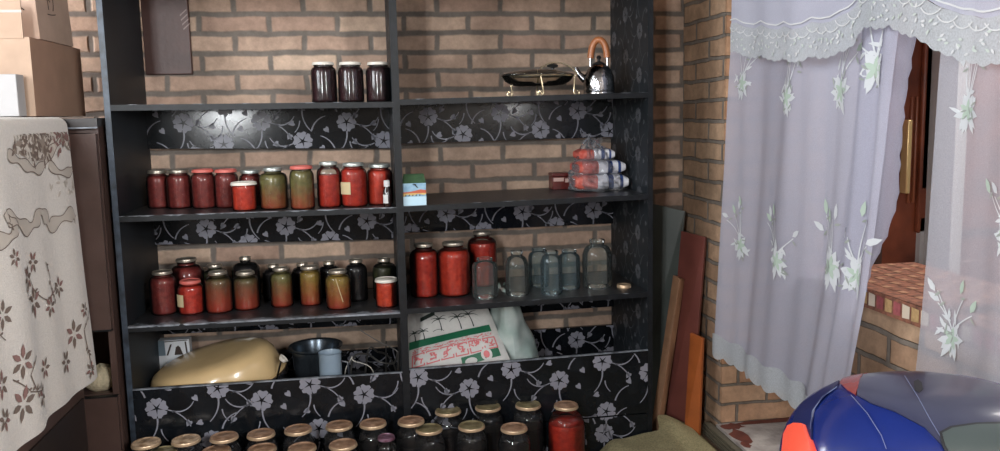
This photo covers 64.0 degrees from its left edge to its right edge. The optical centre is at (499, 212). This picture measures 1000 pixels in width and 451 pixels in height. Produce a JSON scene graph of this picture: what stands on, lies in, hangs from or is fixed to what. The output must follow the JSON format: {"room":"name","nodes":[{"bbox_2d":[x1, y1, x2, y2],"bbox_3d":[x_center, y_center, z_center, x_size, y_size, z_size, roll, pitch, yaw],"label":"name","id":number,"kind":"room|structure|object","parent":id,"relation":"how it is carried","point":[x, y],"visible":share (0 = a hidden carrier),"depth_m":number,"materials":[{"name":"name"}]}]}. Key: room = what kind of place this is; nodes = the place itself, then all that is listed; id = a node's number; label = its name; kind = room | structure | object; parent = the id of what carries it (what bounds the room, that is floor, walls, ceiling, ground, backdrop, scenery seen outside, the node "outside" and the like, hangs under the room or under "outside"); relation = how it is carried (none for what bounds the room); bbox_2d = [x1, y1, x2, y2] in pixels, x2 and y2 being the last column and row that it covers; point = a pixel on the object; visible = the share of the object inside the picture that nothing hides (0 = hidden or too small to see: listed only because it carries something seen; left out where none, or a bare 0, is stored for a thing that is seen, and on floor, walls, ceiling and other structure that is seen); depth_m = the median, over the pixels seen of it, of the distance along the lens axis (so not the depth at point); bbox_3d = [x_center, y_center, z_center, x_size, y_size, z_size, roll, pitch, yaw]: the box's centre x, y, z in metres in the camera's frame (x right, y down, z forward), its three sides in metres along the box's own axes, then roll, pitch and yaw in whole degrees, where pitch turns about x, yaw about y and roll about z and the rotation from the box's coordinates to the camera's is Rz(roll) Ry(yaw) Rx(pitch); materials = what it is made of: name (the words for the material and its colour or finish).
{"room":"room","nodes":[
{"label":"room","id":0,"kind":"room"},
{"bbox_2d":[59,0,683,403],"bbox_3d":[-0.149,-0.436,3.314,5.015,2.600,0.269,-2,7,-9],"label":"wall","id":1,"kind":"structure","parent":0,"point":[244,51],"depth_m":3.16,"materials":[{"name":"brick"}]},
{"bbox_2d":[665,404,720,450],"bbox_3d":[0.296,1.199,1.013,5.015,0.100,5.405,-2,7,-9],"label":"floor","id":2,"kind":"structure","parent":0,"point":[702,423],"depth_m":3.13,"materials":[{"name":"beige carpet"}]},
{"bbox_2d":[17,388,88,450],"bbox_3d":[-1.667,0.435,1.927,0.861,1.274,1.125,-2,7,-9],"label":"chest","id":3,"kind":"object","parent":2,"relation":"on","point":[65,429],"visible":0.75,"depth_m":2.40,"materials":[{"name":"brown wood"}]},
{"bbox_2d":[0,117,96,450],"bbox_3d":[-1.636,0.200,1.898,0.872,0.836,1.172,-2,7,-9],"label":"patterned tablecloth","id":4,"kind":"object","parent":3,"relation":"on","point":[47,355],"visible":1,"depth_m":2.21,"materials":[{"name":"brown fabric"}]},
{"bbox_2d":[0,74,26,116],"bbox_3d":[-1.554,-0.339,2.329,0.300,0.122,0.055,-2,7,-9],"label":"carton","id":5,"kind":"object","parent":4,"relation":"on","point":[12,92],"visible":1,"depth_m":2.33,"materials":[{"name":"white cardboard"}]},
{"bbox_2d":[63,118,131,450],"bbox_3d":[-1.743,0.341,2.660,0.956,1.284,0.333,-2,7,-9],"label":"cabinet","id":6,"kind":"object","parent":2,"relation":"on","point":[107,414],"visible":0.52,"depth_m":2.58,"materials":[{"name":"brown wood"}]},
{"bbox_2d":[0,0,85,116],"bbox_3d":[-1.651,-0.474,2.554,0.450,0.338,0.440,-2,7,-9],"label":"cardboard box","id":7,"kind":"object","parent":6,"relation":"on","point":[51,72],"visible":0.94,"depth_m":2.45,"materials":[{"name":"beige cardboard"}]},
{"bbox_2d":[20,0,72,46],"bbox_3d":[-1.523,-0.652,2.549,0.195,0.219,0.290,-2,7,-9],"label":"cardboard box","id":8,"kind":"object","parent":7,"relation":"on","point":[46,20],"visible":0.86,"depth_m":2.52,"materials":[{"name":"brown cardboard"}]},
{"bbox_2d":[86,363,112,391],"bbox_3d":[-1.341,0.545,2.687,0.110,0.088,0.111,-2,7,-9],"label":"bundle","id":9,"kind":"object","parent":6,"relation":"in","point":[103,382],"visible":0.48,"depth_m":2.65,"materials":[{"name":"beige fabric"}]},
{"bbox_2d":[131,437,161,450],"bbox_3d":[-1.149,0.861,2.619,0.111,0.237,0.111,-2,7,-9],"label":"jar","id":10,"kind":"object","parent":2,"relation":"on","point":[145,443],"visible":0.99,"depth_m":2.59,"materials":[{"name":"gold glass"}]},
{"bbox_2d":[150,445,178,450],"bbox_3d":[-1.084,0.874,2.595,0.111,0.216,0.111,-2,7,-9],"label":"jar","id":11,"kind":"object","parent":2,"relation":"on","point":[167,447],"visible":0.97,"depth_m":2.60,"materials":[{"name":"gold glass"}]},
{"bbox_2d":[171,434,202,450],"bbox_3d":[-1.026,0.857,2.637,0.111,0.237,0.111,-2,7,-9],"label":"jar","id":12,"kind":"object","parent":2,"relation":"on","point":[185,440],"visible":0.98,"depth_m":2.62,"materials":[{"name":"gold glass"}]},
{"bbox_2d":[202,444,230,450],"bbox_3d":[-0.913,0.870,2.594,0.111,0.216,0.111,-2,7,-9],"label":"jar","id":13,"kind":"object","parent":2,"relation":"on","point":[220,447],"visible":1,"depth_m":2.60,"materials":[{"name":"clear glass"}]},
{"bbox_2d":[209,431,241,450],"bbox_3d":[-0.908,0.852,2.655,0.111,0.237,0.111,-2,7,-9],"label":"jar","id":14,"kind":"object","parent":2,"relation":"on","point":[223,437],"visible":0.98,"depth_m":2.64,"materials":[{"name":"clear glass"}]},
{"bbox_2d":[245,428,278,450],"bbox_3d":[-0.791,0.847,2.674,0.111,0.237,0.111,-2,7,-9],"label":"jar","id":15,"kind":"object","parent":2,"relation":"on","point":[260,434],"visible":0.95,"depth_m":2.66,"materials":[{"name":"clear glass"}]},
{"bbox_2d":[248,442,276,450],"bbox_3d":[-0.767,0.866,2.603,0.111,0.216,0.111,-2,7,-9],"label":"jar","id":16,"kind":"object","parent":2,"relation":"on","point":[266,446],"visible":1,"depth_m":2.60,"materials":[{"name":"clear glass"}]},
{"bbox_2d":[282,423,315,450],"bbox_3d":[-0.676,0.841,2.706,0.111,0.237,0.111,-2,7,-9],"label":"jar","id":17,"kind":"object","parent":2,"relation":"on","point":[300,429],"visible":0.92,"depth_m":2.70,"materials":[{"name":"clear glass"}]},
{"bbox_2d":[287,441,316,450],"bbox_3d":[-0.638,0.863,2.604,0.111,0.216,0.111,-2,7,-9],"label":"jar","id":18,"kind":"object","parent":2,"relation":"on","point":[299,446],"visible":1,"depth_m":2.60,"materials":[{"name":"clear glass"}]},
{"bbox_2d":[323,420,356,450],"bbox_3d":[-0.544,0.835,2.733,0.111,0.237,0.111,-2,7,-9],"label":"jar","id":19,"kind":"object","parent":2,"relation":"on","point":[331,427],"visible":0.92,"depth_m":2.73,"materials":[{"name":"black glass"}]},
{"bbox_2d":[329,438,357,450],"bbox_3d":[-0.510,0.858,2.625,0.111,0.216,0.111,-2,7,-9],"label":"jar","id":20,"kind":"object","parent":2,"relation":"on","point":[342,444],"visible":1,"depth_m":2.60,"materials":[{"name":"gold glass"}]},
{"bbox_2d":[95,0,652,450],"bbox_3d":[-0.386,0.020,2.969,1.834,1.790,0.447,-2,7,-9],"label":"shelving unit","id":21,"kind":"object","parent":2,"relation":"on","point":[605,369],"visible":0.82,"depth_m":2.92,"materials":[{"name":"black wood"}]},
{"bbox_2d":[146,170,167,208],"bbox_3d":[-1.211,-0.085,2.838,0.078,0.133,0.078,-2,7,-9],"label":"jar","id":22,"kind":"object","parent":21,"relation":"on","point":[156,179],"visible":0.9,"depth_m":2.81,"materials":[{"name":"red glass"}]},
{"bbox_2d":[149,269,177,315],"bbox_3d":[-1.185,0.278,2.820,0.091,0.152,0.091,-2,7,-9],"label":"jar","id":23,"kind":"object","parent":21,"relation":"on","point":[162,285],"visible":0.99,"depth_m":2.79,"materials":[{"name":"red glass"}]},
{"bbox_2d":[158,336,191,368],"bbox_3d":[-1.231,0.566,3.046,0.111,0.182,0.041,-2,7,-9],"label":"carton","id":24,"kind":"object","parent":21,"relation":"on","point":[171,348],"visible":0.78,"depth_m":3.02,"materials":[{"name":"white cardboard"}]},
{"bbox_2d":[166,169,191,208],"bbox_3d":[-1.131,-0.085,2.824,0.084,0.135,0.084,-2,7,-9],"label":"jar","id":25,"kind":"object","parent":21,"relation":"on","point":[178,181],"visible":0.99,"depth_m":2.79,"materials":[{"name":"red glass"}]},
{"bbox_2d":[171,257,203,286],"bbox_3d":[-1.155,0.251,2.960,0.122,0.170,0.122,-2,7,-9],"label":"jar","id":26,"kind":"object","parent":21,"relation":"on","point":[186,267],"visible":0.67,"depth_m":2.92,"materials":[{"name":"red glass"}]},
{"bbox_2d":[177,278,205,314],"bbox_3d":[-1.089,0.293,2.823,0.091,0.118,0.091,-2,7,-9],"label":"jar","id":27,"kind":"object","parent":21,"relation":"on","point":[190,292],"visible":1,"depth_m":2.79,"materials":[{"name":"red glass"}]},
{"bbox_2d":[191,169,215,208],"bbox_3d":[-1.040,-0.086,2.812,0.082,0.136,0.082,-2,7,-9],"label":"jar","id":28,"kind":"object","parent":21,"relation":"on","point":[202,180],"visible":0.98,"depth_m":2.78,"materials":[{"name":"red glass"}]},
{"bbox_2d":[203,263,227,280],"bbox_3d":[-1.064,0.261,2.997,0.093,0.140,0.093,-2,7,-9],"label":"pickle jar","id":29,"kind":"object","parent":21,"relation":"on","point":[214,266],"visible":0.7,"depth_m":2.97,"materials":[{"name":"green glass"}]},
{"bbox_2d":[150,337,286,386],"bbox_3d":[-1.027,0.581,2.924,0.486,0.213,0.379,-2,7,-9],"label":"squash","id":30,"kind":"object","parent":21,"relation":"on","point":[242,358],"visible":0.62,"depth_m":2.84,"materials":[{"name":"brown"}]},
{"bbox_2d":[204,270,233,313],"bbox_3d":[-0.997,0.277,2.839,0.095,0.144,0.095,-2,7,-9],"label":"pickle jar","id":31,"kind":"object","parent":21,"relation":"on","point":[218,286],"visible":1,"depth_m":2.81,"materials":[{"name":"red glass"}]},
{"bbox_2d":[214,169,237,207],"bbox_3d":[-0.961,-0.087,2.817,0.081,0.134,0.081,-2,7,-9],"label":"jar","id":32,"kind":"object","parent":21,"relation":"on","point":[223,178],"visible":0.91,"depth_m":2.79,"materials":[{"name":"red glass"}]},
{"bbox_2d":[230,181,256,210],"bbox_3d":[-0.869,-0.058,2.721,0.087,0.097,0.087,-2,7,-9],"label":"sauce jar","id":33,"kind":"object","parent":21,"relation":"on","point":[244,193],"visible":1,"depth_m":2.69,"materials":[{"name":"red glass"}]},
{"bbox_2d":[232,270,259,310],"bbox_3d":[-0.912,0.276,2.877,0.093,0.135,0.093,-2,7,-9],"label":"pickle jar","id":34,"kind":"object","parent":21,"relation":"on","point":[246,290],"visible":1,"depth_m":2.84,"materials":[{"name":"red glass"}]},
{"bbox_2d":[232,256,260,299],"bbox_3d":[-0.945,0.246,2.984,0.100,0.168,0.100,-2,7,-9],"label":"pickle jar","id":35,"kind":"object","parent":21,"relation":"on","point":[243,264],"visible":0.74,"depth_m":2.96,"materials":[{"name":"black glass"}]},
{"bbox_2d":[239,170,259,205],"bbox_3d":[-0.893,-0.090,2.871,0.079,0.126,0.079,-2,7,-9],"label":"jar","id":36,"kind":"object","parent":21,"relation":"on","point":[247,175],"visible":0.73,"depth_m":2.85,"materials":[{"name":"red glass"}]},
{"bbox_2d":[262,263,278,300],"bbox_3d":[-0.853,0.258,3.022,0.083,0.132,0.083,-2,7,-9],"label":"pickle jar","id":37,"kind":"object","parent":21,"relation":"on","point":[266,273],"visible":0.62,"depth_m":2.99,"materials":[{"name":"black glass"}]},
{"bbox_2d":[259,167,288,209],"bbox_3d":[-0.779,-0.086,2.757,0.096,0.141,0.096,-2,7,-9],"label":"pickle jar","id":38,"kind":"object","parent":21,"relation":"on","point":[273,186],"visible":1,"depth_m":2.72,"materials":[{"name":"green glass"}]},
{"bbox_2d":[269,266,293,307],"bbox_3d":[-0.793,0.267,2.909,0.082,0.142,0.082,-2,7,-9],"label":"pickle jar","id":39,"kind":"object","parent":21,"relation":"on","point":[281,279],"visible":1,"depth_m":2.88,"materials":[{"name":"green glass"}]},
{"bbox_2d":[292,262,307,299],"bbox_3d":[-0.746,0.255,3.029,0.079,0.135,0.079,-2,7,-9],"label":"pickle jar","id":40,"kind":"object","parent":21,"relation":"on","point":[295,272],"visible":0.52,"depth_m":3.00,"materials":[{"name":"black glass"}]},
{"bbox_2d":[289,165,314,209],"bbox_3d":[-0.677,-0.088,2.738,0.082,0.148,0.082,-2,7,-9],"label":"pickle jar","id":41,"kind":"object","parent":21,"relation":"on","point":[302,192],"visible":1,"depth_m":2.71,"materials":[{"name":"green glass"}]},
{"bbox_2d":[299,264,321,305],"bbox_3d":[-0.692,0.263,2.924,0.080,0.143,0.080,-2,7,-9],"label":"pickle jar","id":42,"kind":"object","parent":21,"relation":"on","point":[310,283],"visible":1,"depth_m":2.90,"materials":[{"name":"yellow glass"}]},
{"bbox_2d":[286,337,346,376],"bbox_3d":[-0.701,0.573,3.060,0.202,0.143,0.202,-4,8,-25],"label":"saucepan","id":43,"kind":"object","parent":21,"relation":"on","point":[305,356],"visible":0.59,"depth_m":3.02,"materials":[{"name":"grey metal"}]},
{"bbox_2d":[311,62,337,102],"bbox_3d":[-0.608,-0.450,2.764,0.088,0.139,0.088,-2,7,-9],"label":"jam jar","id":44,"kind":"object","parent":21,"relation":"on","point":[323,74],"visible":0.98,"depth_m":2.73,"materials":[{"name":"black glass"}]},
{"bbox_2d":[318,260,338,298],"bbox_3d":[-0.649,0.251,3.045,0.083,0.136,0.083,-2,7,-9],"label":"pickle jar","id":45,"kind":"object","parent":21,"relation":"on","point":[329,264],"visible":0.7,"depth_m":3.02,"materials":[{"name":"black glass"}]},
{"bbox_2d":[316,161,341,207],"bbox_3d":[-0.595,-0.100,2.787,0.083,0.157,0.083,-2,7,-9],"label":"jar","id":46,"kind":"object","parent":21,"relation":"on","point":[328,185],"visible":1,"depth_m":2.76,"materials":[{"name":"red glass"}]},
{"bbox_2d":[318,349,349,375],"bbox_3d":[-0.597,0.581,2.895,0.112,0.163,0.084,-2,7,-9],"label":"enamel mug","id":47,"kind":"object","parent":21,"relation":"on","point":[330,361],"visible":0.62,"depth_m":2.86,"materials":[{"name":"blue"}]},
{"bbox_2d":[325,268,351,309],"bbox_3d":[-0.578,0.271,2.861,0.089,0.138,0.092,-2,7,-9],"label":"pickle jar","id":48,"kind":"object","parent":21,"relation":"on","point":[337,283],"visible":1,"depth_m":2.83,"materials":[{"name":"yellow glass"}]},
{"bbox_2d":[338,62,363,101],"bbox_3d":[-0.517,-0.453,2.779,0.088,0.139,0.088,-2,7,-9],"label":"jam jar","id":49,"kind":"object","parent":21,"relation":"on","point":[350,74],"visible":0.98,"depth_m":2.75,"materials":[{"name":"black glass"}]},
{"bbox_2d":[340,162,367,206],"bbox_3d":[-0.510,-0.100,2.795,0.090,0.152,0.090,-2,7,-9],"label":"jar","id":50,"kind":"object","parent":21,"relation":"on","point":[353,179],"visible":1,"depth_m":2.76,"materials":[{"name":"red glass"}]},
{"bbox_2d":[345,258,367,301],"bbox_3d":[-0.535,0.248,2.983,0.082,0.154,0.082,-2,7,-9],"label":"jar","id":51,"kind":"object","parent":21,"relation":"on","point":[357,271],"visible":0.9,"depth_m":2.95,"materials":[{"name":"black glass"}]},
{"bbox_2d":[345,330,399,373],"bbox_3d":[-0.483,0.551,3.038,0.215,0.182,0.184,-2,7,-9],"label":"dish rack","id":52,"kind":"object","parent":21,"relation":"on","point":[386,363],"visible":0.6,"depth_m":3.03,"materials":[{"name":"black metal"}]},
{"bbox_2d":[366,62,390,101],"bbox_3d":[-0.423,-0.456,2.795,0.089,0.139,0.089,-2,7,-9],"label":"jam jar","id":53,"kind":"object","parent":21,"relation":"on","point":[378,82],"visible":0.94,"depth_m":2.76,"materials":[{"name":"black glass"}]},
{"bbox_2d":[367,164,392,204],"bbox_3d":[-0.427,-0.102,2.846,0.092,0.142,0.092,-2,7,-9],"label":"jar","id":54,"kind":"object","parent":21,"relation":"on","point":[377,173],"visible":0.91,"depth_m":2.81,"materials":[{"name":"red glass"}]},
{"bbox_2d":[372,257,396,299],"bbox_3d":[-0.432,0.245,3.000,0.090,0.153,0.090,-2,7,-9],"label":"jar","id":55,"kind":"object","parent":21,"relation":"on","point":[378,270],"visible":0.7,"depth_m":2.98,"materials":[{"name":"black glass"}]},
{"bbox_2d":[375,276,397,307],"bbox_3d":[-0.408,0.285,2.879,0.081,0.102,0.081,-2,7,-9],"label":"sauce jar","id":56,"kind":"object","parent":21,"relation":"on","point":[386,291],"visible":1,"depth_m":2.85,"materials":[{"name":"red glass"}]},
{"bbox_2d":[383,180,391,206],"bbox_3d":[-0.389,-0.067,2.757,0.029,0.092,0.029,-2,7,-9],"label":"medicine bottle","id":57,"kind":"object","parent":21,"relation":"on","point":[387,199],"visible":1,"depth_m":2.75,"materials":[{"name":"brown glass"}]},
{"bbox_2d":[403,173,426,205],"bbox_3d":[-0.300,-0.083,2.791,0.080,0.107,0.061,-2,7,-9],"label":"carton","id":58,"kind":"object","parent":21,"relation":"on","point":[414,185],"visible":0.94,"depth_m":2.77,"materials":[{"name":"multicoloured"}]},
{"bbox_2d":[409,242,438,297],"bbox_3d":[-0.282,0.210,2.985,0.108,0.197,0.108,-2,7,-9],"label":"jar","id":59,"kind":"object","parent":21,"relation":"on","point":[424,281],"visible":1,"depth_m":2.95,"materials":[{"name":"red glass"}]},
{"bbox_2d":[437,240,470,296],"bbox_3d":[-0.173,0.205,2.993,0.123,0.198,0.123,-2,7,-9],"label":"jar","id":60,"kind":"object","parent":21,"relation":"on","point":[453,260],"visible":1,"depth_m":2.95,"materials":[{"name":"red glass"}]},
{"bbox_2d":[408,309,509,367],"bbox_3d":[-0.166,0.488,3.007,0.398,0.290,0.170,-2,7,-9],"label":"sack","id":61,"kind":"object","parent":21,"relation":"on","point":[463,336],"visible":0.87,"depth_m":2.98,"materials":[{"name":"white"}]},
{"bbox_2d":[467,230,496,286],"bbox_3d":[-0.070,0.176,3.144,0.117,0.211,0.117,-2,7,-9],"label":"jar","id":62,"kind":"object","parent":21,"relation":"on","point":[476,248],"visible":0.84,"depth_m":3.10,"materials":[{"name":"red glass"}]},
{"bbox_2d":[472,256,497,299],"bbox_3d":[-0.055,0.236,2.928,0.095,0.146,0.095,-2,7,-9],"label":"jar","id":63,"kind":"object","parent":21,"relation":"on","point":[474,265],"visible":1,"depth_m":2.95,"materials":[{"name":"clear glass"}]},
{"bbox_2d":[490,282,538,359],"bbox_3d":[0.057,0.441,3.096,0.189,0.345,0.198,-2,7,-9],"label":"plastic bag","id":64,"kind":"object","parent":21,"relation":"on","point":[518,340],"visible":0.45,"depth_m":3.02,"materials":[{"name":"white plastic"}]},
{"bbox_2d":[505,250,528,296],"bbox_3d":[0.062,0.220,2.954,0.088,0.163,0.088,-2,7,-9],"label":"jar","id":65,"kind":"object","parent":21,"relation":"on","point":[526,266],"visible":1,"depth_m":2.98,"materials":[{"name":"clear glass"}]},
{"bbox_2d":[528,247,548,287],"bbox_3d":[0.150,0.208,3.089,0.081,0.147,0.081,-2,7,-9],"label":"jar","id":66,"kind":"object","parent":21,"relation":"on","point":[537,285],"visible":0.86,"depth_m":3.11,"materials":[{"name":"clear glass"}]},
{"bbox_2d":[506,62,579,95],"bbox_3d":[0.153,-0.494,2.976,0.261,0.123,0.183,-2,7,-9],"label":"serving stand","id":67,"kind":"object","parent":21,"relation":"on","point":[573,69],"visible":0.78,"depth_m":2.92,"materials":[{"name":"gold metal"}]},
{"bbox_2d":[501,64,573,86],"bbox_3d":[0.141,-0.513,2.975,0.276,0.084,0.162,-2,7,-9],"label":"glass dish","id":68,"kind":"object","parent":67,"relation":"on","point":[562,80],"visible":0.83,"depth_m":2.97,"materials":[{"name":"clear glass"}]},
{"bbox_2d":[540,250,561,295],"bbox_3d":[0.189,0.218,2.949,0.081,0.160,0.081,-2,7,-9],"label":"jar","id":69,"kind":"object","parent":21,"relation":"on","point":[548,293],"visible":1,"depth_m":2.97,"materials":[{"name":"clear glass"}]},
{"bbox_2d":[548,172,570,189],"bbox_3d":[0.238,-0.129,3.191,0.076,0.065,0.072,-2,7,-9],"label":"box","id":70,"kind":"object","parent":21,"relation":"on","point":[557,180],"visible":0.96,"depth_m":3.16,"materials":[{"name":"red cardboard"}]},
{"bbox_2d":[558,249,579,289],"bbox_3d":[0.262,0.212,3.031,0.083,0.147,0.083,-2,7,-9],"label":"jar","id":71,"kind":"object","parent":21,"relation":"on","point":[577,286],"visible":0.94,"depth_m":3.05,"materials":[{"name":"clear glass"}]},
{"bbox_2d":[575,36,614,93],"bbox_3d":[0.360,-0.549,2.985,0.137,0.214,0.118,-4,8,-22],"label":"kettle","id":72,"kind":"object","parent":21,"relation":"on","point":[598,78],"visible":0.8,"depth_m":2.96,"materials":[{"name":"silver metal"}]},
{"bbox_2d":[582,238,611,289],"bbox_3d":[0.368,0.190,3.037,0.113,0.183,0.113,-2,7,-9],"label":"jar","id":73,"kind":"object","parent":21,"relation":"on","point":[587,248],"visible":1,"depth_m":3.06,"materials":[{"name":"clear glass"}]},
{"bbox_2d":[568,133,626,189],"bbox_3d":[0.383,-0.201,3.100,0.239,0.215,0.234,-2,7,-9],"label":"plastic bag","id":74,"kind":"object","parent":21,"relation":"on","point":[591,141],"visible":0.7,"depth_m":3.12,"materials":[{"name":"clear plastic"}]},
{"bbox_2d":[573,148,614,159],"bbox_3d":[0.362,-0.228,3.098,0.140,0.042,0.105,-2,7,-8],"label":"packet","id":75,"kind":"object","parent":74,"relation":"in","point":[593,153],"visible":0.97,"depth_m":3.05,"materials":[{"name":"white"}]},
{"bbox_2d":[570,159,625,173],"bbox_3d":[0.377,-0.178,3.096,0.185,0.052,0.120,-3,7,-12],"label":"packet","id":76,"kind":"object","parent":74,"relation":"in","point":[584,166],"visible":0.97,"depth_m":3.04,"materials":[{"name":"white"}]},
{"bbox_2d":[570,173,628,189],"bbox_3d":[0.381,-0.122,3.098,0.205,0.058,0.130,-2,7,-6],"label":"packet","id":77,"kind":"object","parent":74,"relation":"in","point":[581,181],"visible":0.9,"depth_m":3.04,"materials":[{"name":"white"}]},
{"bbox_2d":[357,418,390,450],"bbox_3d":[-0.431,0.831,2.745,0.111,0.237,0.111,-2,7,-9],"label":"jar","id":78,"kind":"object","parent":2,"relation":"on","point":[365,425],"visible":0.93,"depth_m":2.74,"materials":[{"name":"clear glass"}]},
{"bbox_2d":[376,433,396,450],"bbox_3d":[-0.370,0.845,2.635,0.068,0.233,0.068,-2,7,-9],"label":"jar","id":79,"kind":"object","parent":2,"relation":"on","point":[385,437],"visible":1,"depth_m":2.63,"materials":[{"name":"clear glass"}]},
{"bbox_2d":[396,415,427,450],"bbox_3d":[-0.303,0.826,2.760,0.111,0.237,0.111,-2,7,-9],"label":"jar","id":80,"kind":"object","parent":2,"relation":"on","point":[410,421],"visible":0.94,"depth_m":2.75,"materials":[{"name":"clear glass"}]},
{"bbox_2d":[413,423,445,450],"bbox_3d":[-0.239,0.838,2.740,0.111,0.216,0.111,-2,7,-9],"label":"jar","id":81,"kind":"object","parent":2,"relation":"on","point":[428,429],"visible":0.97,"depth_m":2.74,"materials":[{"name":"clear glass"}]},
{"bbox_2d":[433,407,463,450],"bbox_3d":[-0.181,0.813,2.846,0.111,0.237,0.111,-2,7,-9],"label":"jar","id":82,"kind":"object","parent":2,"relation":"on","point":[450,435],"visible":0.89,"depth_m":2.81,"materials":[{"name":"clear glass"}]},
{"bbox_2d":[456,420,487,450],"bbox_3d":[-0.096,0.833,2.758,0.111,0.216,0.111,-2,7,-9],"label":"jar","id":83,"kind":"object","parent":2,"relation":"on","point":[469,426],"visible":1,"depth_m":2.75,"materials":[{"name":"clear glass"}]},
{"bbox_2d":[473,403,503,450],"bbox_3d":[-0.041,0.806,2.877,0.111,0.237,0.111,-2,7,-9],"label":"jar","id":84,"kind":"object","parent":2,"relation":"on","point":[493,432],"visible":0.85,"depth_m":2.84,"materials":[{"name":"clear glass"}]},
{"bbox_2d":[498,422,530,450],"bbox_3d":[0.050,0.833,2.733,0.111,0.216,0.111,-2,7,-9],"label":"jar","id":85,"kind":"object","parent":2,"relation":"on","point":[511,428],"visible":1,"depth_m":2.73,"materials":[{"name":"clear glass"}]},
{"bbox_2d":[513,400,543,450],"bbox_3d":[0.103,0.802,2.889,0.111,0.237,0.111,-2,7,-9],"label":"jar","id":86,"kind":"object","parent":2,"relation":"on","point":[535,431],"visible":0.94,"depth_m":2.86,"materials":[{"name":"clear glass"}]},
{"bbox_2d":[548,400,584,450],"bbox_3d":[0.237,0.800,2.864,0.134,0.241,0.134,-2,7,-9],"label":"jar","id":87,"kind":"object","parent":2,"relation":"on","point":[565,432],"visible":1,"depth_m":2.82,"materials":[{"name":"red glass"}]},
{"bbox_2d":[600,415,716,450],"bbox_3d":[0.656,0.914,2.455,0.485,0.086,1.375,-2,7,-9],"label":"sack","id":88,"kind":"object","parent":2,"relation":"on","point":[673,434],"visible":0.99,"depth_m":2.93,"materials":[{"name":"fabric"}]},
{"bbox_2d":[652,275,684,430],"bbox_3d":[0.665,0.565,3.175,0.194,0.628,0.044,-8,9,-42],"label":"plank","id":89,"kind":"object","parent":2,"relation":"on","point":[674,307],"visible":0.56,"depth_m":3.16,"materials":[{"name":"brown wood"}]},
{"bbox_2d":[652,204,685,417],"bbox_3d":[0.647,0.406,3.293,0.184,0.898,0.162,3,8,31],"label":"board","id":90,"kind":"object","parent":2,"relation":"on","point":[668,223],"visible":0.26,"depth_m":3.28,"materials":[{"name":"grey wood"}]},
{"bbox_2d":[666,231,706,421],"bbox_3d":[0.744,0.472,3.194,0.113,0.787,0.124,-7,9,-40],"label":"board","id":91,"kind":"object","parent":2,"relation":"on","point":[692,253],"visible":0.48,"depth_m":3.19,"materials":[{"name":"red wood"}]},
{"bbox_2d":[685,333,703,435],"bbox_3d":[0.757,0.671,3.106,0.070,0.411,0.050,4,9,37],"label":"board","id":92,"kind":"object","parent":2,"relation":"on","point":[693,411],"visible":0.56,"depth_m":3.09,"materials":[{"name":"orange wood"}]},
{"bbox_2d":[716,418,788,450],"bbox_3d":[1.140,0.873,2.847,0.510,0.063,0.613,-2,7,-9],"label":"rug","id":93,"kind":"object","parent":2,"relation":"on","point":[757,435],"depth_m":3.00,"materials":[{"name":"beige fabric"}]},
{"bbox_2d":[779,371,999,450],"bbox_3d":[0.700,0.679,1.324,0.473,0.830,0.368,0,7,8],"label":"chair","id":94,"kind":"object","parent":2,"relation":"on","point":[888,410],"visible":1,"depth_m":1.22,"materials":[{"name":"blue plastic"}]},
{"bbox_2d":[682,0,994,425],"bbox_3d":[1.262,-0.181,1.011,0.200,2.600,4.805,-2,7,-9],"label":"wall","id":95,"kind":"structure","parent":0,"point":[885,343],"depth_m":3.12,"materials":[{"name":"brick"}]},
{"bbox_2d":[703,422,742,450],"bbox_3d":[1.010,0.987,2.005,0.030,0.050,2.360,-2,7,-9],"label":"trim","id":96,"kind":"structure","parent":95,"relation":"attached to","point":[711,432],"depth_m":3.03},
{"bbox_2d":[720,0,794,423],"bbox_3d":[1.103,-0.175,3.035,0.538,2.100,0.009,-2,7,-9],"label":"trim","id":97,"kind":"structure","parent":95,"relation":"attached to","point":[742,400],"depth_m":3.11,"materials":[{"name":"brick"}]},
{"bbox_2d":[882,0,999,269],"bbox_3d":[1.683,-0.197,2.705,0.890,2.200,0.094,-2,7,-9],"label":"wooden door","id":98,"kind":"structure","parent":95,"relation":"in","point":[899,246],"depth_m":2.63,"materials":[{"name":"brown wood"}]},
{"bbox_2d":[915,1,967,271],"bbox_3d":[1.387,-0.174,2.795,0.055,2.055,0.575,-2,7,-9],"label":"door","id":99,"kind":"structure","parent":95,"relation":"in","point":[921,249],"depth_m":2.61,"materials":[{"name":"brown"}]},
{"bbox_3d":[0.957,-1.110,1.648,0.119,0.028,2.270,-2,7,-9],"label":"curtain rod","id":100,"kind":"object","parent":95,"relation":"attached to","visible":0},
{"bbox_2d":[712,10,915,408],"bbox_3d":[0.845,-0.280,2.324,0.084,1.749,1.049,-2,7,-9],"label":"curtain","id":101,"kind":"object","parent":100,"relation":"hanging from","point":[812,163],"visible":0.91,"depth_m":2.31,"materials":[{"name":"white fabric"}]},
{"bbox_2d":[730,0,999,66],"bbox_3d":[0.889,-0.686,1.590,0.026,0.804,1.908,-2,7,-9],"label":"lace valance","id":102,"kind":"object","parent":100,"relation":"hanging from","point":[968,37],"visible":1,"depth_m":1.94,"materials":[{"name":"white fabric"}]},
{"bbox_2d":[916,9,999,382],"bbox_3d":[1.018,-0.163,1.258,0.042,1.727,1.064,-2,7,-9],"label":"curtain","id":103,"kind":"object","parent":100,"relation":"hanging from","point":[959,285],"visible":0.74,"depth_m":1.67,"materials":[{"name":"white fabric"}]},
{"bbox_3d":[1.208,0.255,1.726,0.350,0.026,1.420,-2,7,-9],"label":"trim","id":104,"kind":"structure","parent":95,"relation":"attached to","visible":0},
{"bbox_2d":[864,262,998,357],"bbox_3d":[1.139,0.225,2.002,0.354,0.050,0.790,-2,7,-9],"label":"mat","id":105,"kind":"object","parent":104,"relation":"on","point":[895,290],"visible":0.41,"depth_m":2.06,"materials":[{"name":"fabric"}]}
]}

